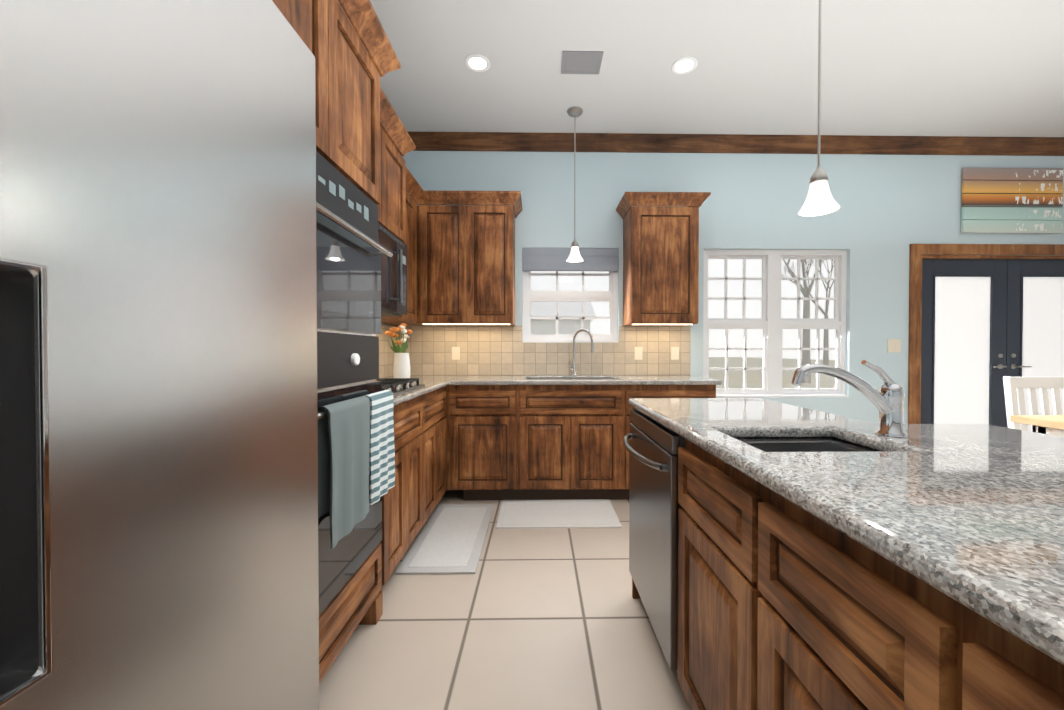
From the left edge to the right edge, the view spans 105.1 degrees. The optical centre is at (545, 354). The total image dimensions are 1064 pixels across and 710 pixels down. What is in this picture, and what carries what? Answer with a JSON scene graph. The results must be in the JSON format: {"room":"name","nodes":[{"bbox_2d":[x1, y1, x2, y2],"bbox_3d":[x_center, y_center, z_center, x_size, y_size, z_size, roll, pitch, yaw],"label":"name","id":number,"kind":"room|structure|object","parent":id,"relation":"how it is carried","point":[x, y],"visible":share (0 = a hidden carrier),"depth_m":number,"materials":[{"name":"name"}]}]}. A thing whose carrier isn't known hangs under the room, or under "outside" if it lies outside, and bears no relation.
{"room":"kitchen","nodes":[
{"label":"kitchen","id":0,"kind":"room"},
{"bbox_2d":[317,396,369,549],"bbox_3d":[-0.633,0.349,1.294,0.054,0.408,0.283,0,1,-1],"label":"towel","id":1,"kind":"object","parent":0,"point":[343,456],"visible":1,"depth_m":1.24,"materials":[{"name":"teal fabric"}]},
{"bbox_2d":[364,390,394,504],"bbox_3d":[-0.638,0.339,1.552,0.054,0.393,0.218,0,1,-1],"label":"towel","id":2,"kind":"object","parent":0,"point":[382,464],"visible":0.88,"depth_m":1.54,"materials":[{"name":"fabric"}]},
{"bbox_2d":[319,490,689,709],"bbox_3d":[2.482,1.197,0.018,7.760,0.100,7.640,0,1,-1],"label":"floor","id":3,"kind":"structure","parent":0,"point":[541,619],"depth_m":1.63,"materials":[{"name":"tile"}]},
{"bbox_2d":[0,0,318,709],"bbox_3d":[-0.868,0.236,0.427,0.776,1.772,0.910,0,1,-1],"label":"refrigerator","id":4,"kind":"object","parent":3,"relation":"on","point":[158,427],"visible":1,"depth_m":0.51,"materials":[{"name":"silver metal"}]},
{"bbox_2d":[272,0,391,682],"bbox_3d":[-0.989,-0.078,1.321,0.620,2.420,0.870,0,1,-1],"label":"tall cabinet","id":5,"kind":"object","parent":3,"relation":"on","point":[350,70],"depth_m":1.42,"materials":[{"name":"brown wood"}]},
{"bbox_2d":[380,393,427,585],"bbox_3d":[-1.014,0.679,2.107,0.599,0.888,0.676,0,1,-1],"label":"base cabinet","id":6,"kind":"object","parent":3,"relation":"on","point":[411,498],"depth_m":2.09,"materials":[{"name":"brown wood"}]},
{"bbox_2d":[428,386,446,517],"bbox_3d":[-1.023,0.673,2.661,0.599,0.888,0.676,0,1,-1],"label":"base cabinet","id":7,"kind":"object","parent":3,"relation":"on","point":[437,463],"depth_m":2.72,"materials":[{"name":"brown wood"}]},
{"bbox_2d":[395,505,493,574],"bbox_3d":[-0.572,1.113,2.542,0.409,0.012,0.910,0,1,-1],"label":"area rug","id":8,"kind":"object","parent":3,"relation":"on","point":[450,539],"visible":0.98,"depth_m":2.41,"materials":[{"name":"white fabric"}]},
{"bbox_2d":[446,385,529,499],"bbox_3d":[-0.442,0.666,3.349,0.616,0.888,0.629,0,1,-1],"label":"base cabinet","id":9,"kind":"object","parent":3,"relation":"on","point":[488,426],"depth_m":3.04,"materials":[{"name":"brown wood"}]},
{"bbox_2d":[496,499,621,528],"bbox_3d":[0.086,1.109,2.864,0.812,0.012,0.478,0,1,-1],"label":"area rug","id":10,"kind":"object","parent":3,"relation":"on","point":[549,514],"visible":0.98,"depth_m":2.82,"materials":[{"name":"white fabric"}]},
{"bbox_2d":[623,409,683,671],"bbox_3d":[0.651,0.691,1.582,0.668,0.878,0.586,0,1,-1],"label":"dishwasher","id":11,"kind":"object","parent":3,"relation":"on","point":[651,446],"visible":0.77,"depth_m":1.44,"materials":[{"name":"silver metal"}]},
{"bbox_2d":[610,385,715,499],"bbox_3d":[0.943,0.666,3.372,0.686,0.888,0.629,0,1,-1],"label":"base cabinet","id":12,"kind":"object","parent":3,"relation":"on","point":[620,409],"depth_m":3.06,"materials":[{"name":"brown wood"}]},
{"bbox_2d":[386,375,721,405],"bbox_3d":[0.005,0.209,2.720,2.642,0.034,1.877,0,1,-1],"label":"countertop","id":13,"kind":"structure","parent":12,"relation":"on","point":[433,382],"depth_m":3.03,"materials":[{"name":"stone"}]},
{"bbox_2d":[385,323,412,377],"bbox_3d":[-1.049,-0.021,2.930,0.190,0.421,0.225,0,1,-1],"label":"vase","id":14,"kind":"object","parent":13,"relation":"on","point":[401,366],"visible":0.94,"depth_m":2.90,"materials":[{"name":"white ceramic"}]},
{"bbox_2d":[377,378,424,395],"bbox_3d":[-0.990,0.173,2.162,0.490,0.050,0.755,0,1,-1],"label":"cooktop","id":15,"kind":"object","parent":13,"relation":"in","point":[395,386],"visible":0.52,"depth_m":2.27,"materials":[{"name":"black metal"}]},
{"bbox_2d":[569,329,593,375],"bbox_3d":[0.312,-0.024,3.577,0.219,0.412,0.134,0,1,-1],"label":"kitchen faucet","id":16,"kind":"object","parent":13,"relation":"on","point":[573,369],"visible":1,"depth_m":3.59,"materials":[{"name":"silver metal"}]},
{"bbox_2d":[632,442,1063,709],"bbox_3d":[0.850,0.693,0.845,0.854,0.888,2.120,0,1,-1],"label":"kitchen island","id":17,"kind":"object","parent":3,"relation":"on","point":[776,612],"depth_m":0.68,"materials":[{"name":"wood"}]},
{"bbox_2d":[628,398,1063,677],"bbox_3d":[0.875,0.230,0.837,0.946,0.034,2.152,0,1,-1],"label":"island countertop","id":18,"kind":"structure","parent":17,"relation":"on","point":[971,516],"depth_m":0.63,"materials":[{"name":"grey stone"}]},
{"bbox_2d":[735,437,876,451],"bbox_3d":[0.664,0.336,1.048,0.380,0.180,0.310,0,1,-1],"label":"island sink","id":19,"kind":"object","parent":18,"relation":"in","point":[810,444],"visible":0.08,"depth_m":1.17,"materials":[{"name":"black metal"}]},
{"bbox_2d":[791,360,906,436],"bbox_3d":[0.766,0.111,1.036,0.351,0.197,0.130,0,1,-1],"label":"island faucet","id":20,"kind":"object","parent":18,"relation":"on","point":[886,399],"visible":1,"depth_m":1.04,"materials":[{"name":"silver metal"}]},
{"bbox_2d":[1003,377,1063,430],"bbox_3d":[3.271,0.633,2.463,0.500,0.975,0.485,0,1,-1],"label":"dining chair","id":21,"kind":"object","parent":3,"relation":"on","point":[1014,387],"visible":0.31,"depth_m":2.66,"materials":[{"name":"white paint"}]},
{"bbox_2d":[1010,415,1063,436],"bbox_3d":[3.363,0.746,1.703,1.200,0.765,1.450,0,1,-1],"label":"dining table","id":22,"kind":"object","parent":3,"relation":"on","point":[1049,424],"visible":0.35,"depth_m":2.29,"materials":[{"name":"brown wood"}]},
{"bbox_2d":[337,0,1063,136],"bbox_3d":[2.482,-1.953,-0.016,7.760,0.100,7.640,0,1,-1],"label":"ceiling","id":23,"kind":"structure","parent":0,"point":[982,68],"depth_m":2.74,"materials":[{"name":"white paint"}]},
{"bbox_2d":[465,54,489,71],"bbox_3d":[-0.447,-1.929,2.693,0.168,0.007,0.168,0,1,-1],"label":"recessed light","id":24,"kind":"object","parent":23,"relation":"in","point":[477,62],"visible":1,"depth_m":2.69,"materials":[{"name":"white paint"}]},
{"bbox_2d":[566,107,582,261],"bbox_3d":[0.236,-1.346,3.244,0.134,1.184,0.134,0,1,-1],"label":"light","id":25,"kind":"object","parent":23,"relation":"hanging from","point":[574,255],"visible":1,"depth_m":3.24,"materials":[{"name":"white glass"}]},
{"bbox_2d":[561,51,603,73],"bbox_3d":[0.239,-1.928,2.690,0.260,0.008,0.205,0,1,-1],"label":"ceiling vent","id":26,"kind":"object","parent":23,"relation":"in","point":[581,62],"visible":1,"depth_m":2.68,"materials":[{"name":"grey metal"}]},
{"bbox_2d":[671,56,697,73],"bbox_3d":[0.929,-1.929,2.716,0.168,0.007,0.168,0,1,-1],"label":"recessed light","id":27,"kind":"object","parent":23,"relation":"in","point":[685,65],"visible":1,"depth_m":2.71,"materials":[{"name":"white paint"}]},
{"bbox_2d":[798,0,839,215],"bbox_3d":[1.050,-1.237,1.558,0.134,1.364,0.134,0,1,-1],"label":"pendant light","id":28,"kind":"object","parent":23,"relation":"hanging from","point":[819,200],"visible":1,"depth_m":1.55,"materials":[{"name":"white glass"}]},
{"bbox_2d":[395,151,1063,423],"bbox_3d":[2.419,-0.419,3.760,7.760,3.050,0.120,0,1,-1],"label":"wall","id":29,"kind":"structure","parent":0,"point":[884,216],"depth_m":3.69,"materials":[{"name":"blue paint"}]},
{"bbox_2d":[381,167,424,322],"bbox_3d":[-1.144,-0.780,2.881,0.365,1.050,0.660,0,1,-1],"label":"upper cabinet","id":30,"kind":"object","parent":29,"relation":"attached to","point":[415,215],"depth_m":3.22,"materials":[{"name":"brown wood"}]},
{"bbox_2d":[383,190,522,325],"bbox_3d":[-0.768,-0.782,3.430,1.135,1.056,0.424,0,1,-1],"label":"upper cabinet","id":31,"kind":"object","parent":29,"relation":"attached to","point":[460,250],"depth_m":3.32,"materials":[{"name":"brown wood"}]},
{"bbox_2d":[396,326,689,374],"bbox_3d":[-0.010,-0.035,3.658,2.641,0.454,0.011,0,1,-1],"label":"backsplash","id":32,"kind":"structure","parent":29,"relation":"attached to","point":[505,350],"depth_m":3.66,"materials":[{"name":"tile"}]},
{"bbox_2d":[523,248,617,341],"bbox_3d":[0.227,-0.539,3.717,0.866,0.848,0.110,0,1,-1],"label":"window","id":33,"kind":"structure","parent":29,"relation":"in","point":[555,259],"depth_m":3.71,"materials":[{"name":"white"}]},
{"bbox_2d":[616,192,710,325],"bbox_3d":[0.983,-0.783,3.474,0.692,1.056,0.395,0,1,-1],"label":"upper cabinet","id":34,"kind":"object","parent":29,"relation":"attached to","point":[660,258],"visible":1,"depth_m":3.34,"materials":[{"name":"brown wood"}]},
{"bbox_2d":[407,131,1063,155],"bbox_3d":[2.420,-1.880,3.641,7.520,0.125,0.085,0,1,-1],"label":"crown molding","id":35,"kind":"structure","parent":29,"relation":"attached to","point":[719,143],"depth_m":3.62,"materials":[{"name":"brown wood"}]},
{"bbox_2d":[703,250,848,396],"bbox_3d":[2.099,-0.289,3.752,1.338,1.348,0.108,0,1,-1],"label":"window","id":36,"kind":"structure","parent":29,"relation":"in","point":[771,323],"depth_m":3.75,"materials":[{"name":"white"}]},
{"bbox_2d":[887,339,900,351],"bbox_3d":[3.180,-0.084,3.711,0.120,0.120,0.009,0,1,-1],"label":"switch plate","id":37,"kind":"object","parent":29,"relation":"attached to","point":[893,345],"visible":1,"depth_m":3.71,"materials":[{"name":"beige plastic"}]},
{"bbox_2d":[908,244,1063,431],"bbox_3d":[4.264,0.048,3.780,1.900,2.115,0.148,0,1,-1],"label":"french door","id":38,"kind":"structure","parent":29,"relation":"in","point":[984,319],"depth_m":3.77,"materials":[{"name":"brown wood"}]},
{"bbox_2d":[961,167,1062,233],"bbox_3d":[4.237,-1.401,3.704,0.915,0.586,0.030,0,1,-1],"label":"plaque","id":39,"kind":"object","parent":29,"relation":"attached to","point":[1012,200],"visible":0.98,"depth_m":3.69,"materials":[{"name":"multicoloured wood"}]},
{"bbox_3d":[-1.338,-0.378,-0.063,0.120,3.050,7.400,0,1,-1],"label":"wall","id":40,"kind":"structure","parent":0,"visible":0},
{"bbox_2d":[377,324,395,377],"bbox_3d":[-1.318,-0.019,2.695,0.011,0.443,1.876,0,1,-1],"label":"backsplash","id":41,"kind":"structure","parent":40,"relation":"attached to","point":[386,356],"depth_m":3.38,"materials":[{"name":"tile"}]},
{"bbox_2d":[376,87,415,242],"bbox_3d":[-1.056,-0.990,2.148,0.515,0.614,0.795,0,1,-1],"label":"upper cabinet","id":42,"kind":"object","parent":40,"relation":"attached to","point":[392,204],"visible":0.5,"depth_m":2.29,"materials":[{"name":"brown wood"}]},
{"bbox_2d":[378,223,406,315],"bbox_3d":[-1.059,-0.458,2.154,0.496,0.443,0.771,0,1,-1],"label":"microwave","id":43,"kind":"object","parent":42,"relation":"attached to","point":[394,285],"visible":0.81,"depth_m":2.30,"materials":[{"name":"black plastic"}]},
{"label":"outside","id":44,"kind":"structure","parent":0,"visible":0},
{"bbox_2d":[709,357,834,388],"bbox_3d":[4.340,0.876,41.939,70.000,0.130,76.030,0,1,-1],"label":"ground","id":45,"kind":"structure","parent":44,"point":[758,375],"depth_m":21.57,"materials":[{"name":"beige"}]},
{"bbox_2d":[531,302,595,333],"bbox_3d":[-1.925,-1.696,27.818,9.600,5.320,8.600,0,1,-1],"label":"house","id":46,"kind":"structure","parent":45,"relation":"on","point":[542,328],"depth_m":23.88,"materials":[{"name":"white"}]},
{"bbox_2d":[781,259,833,382],"bbox_3d":[5.768,-2.482,19.778,25.234,7.067,12.295,0,1,-1],"label":"tree","id":47,"kind":"object","parent":45,"relation":"on","point":[806,334],"depth_m":16.48,"materials":[{"name":"grey plant"}]}
]}

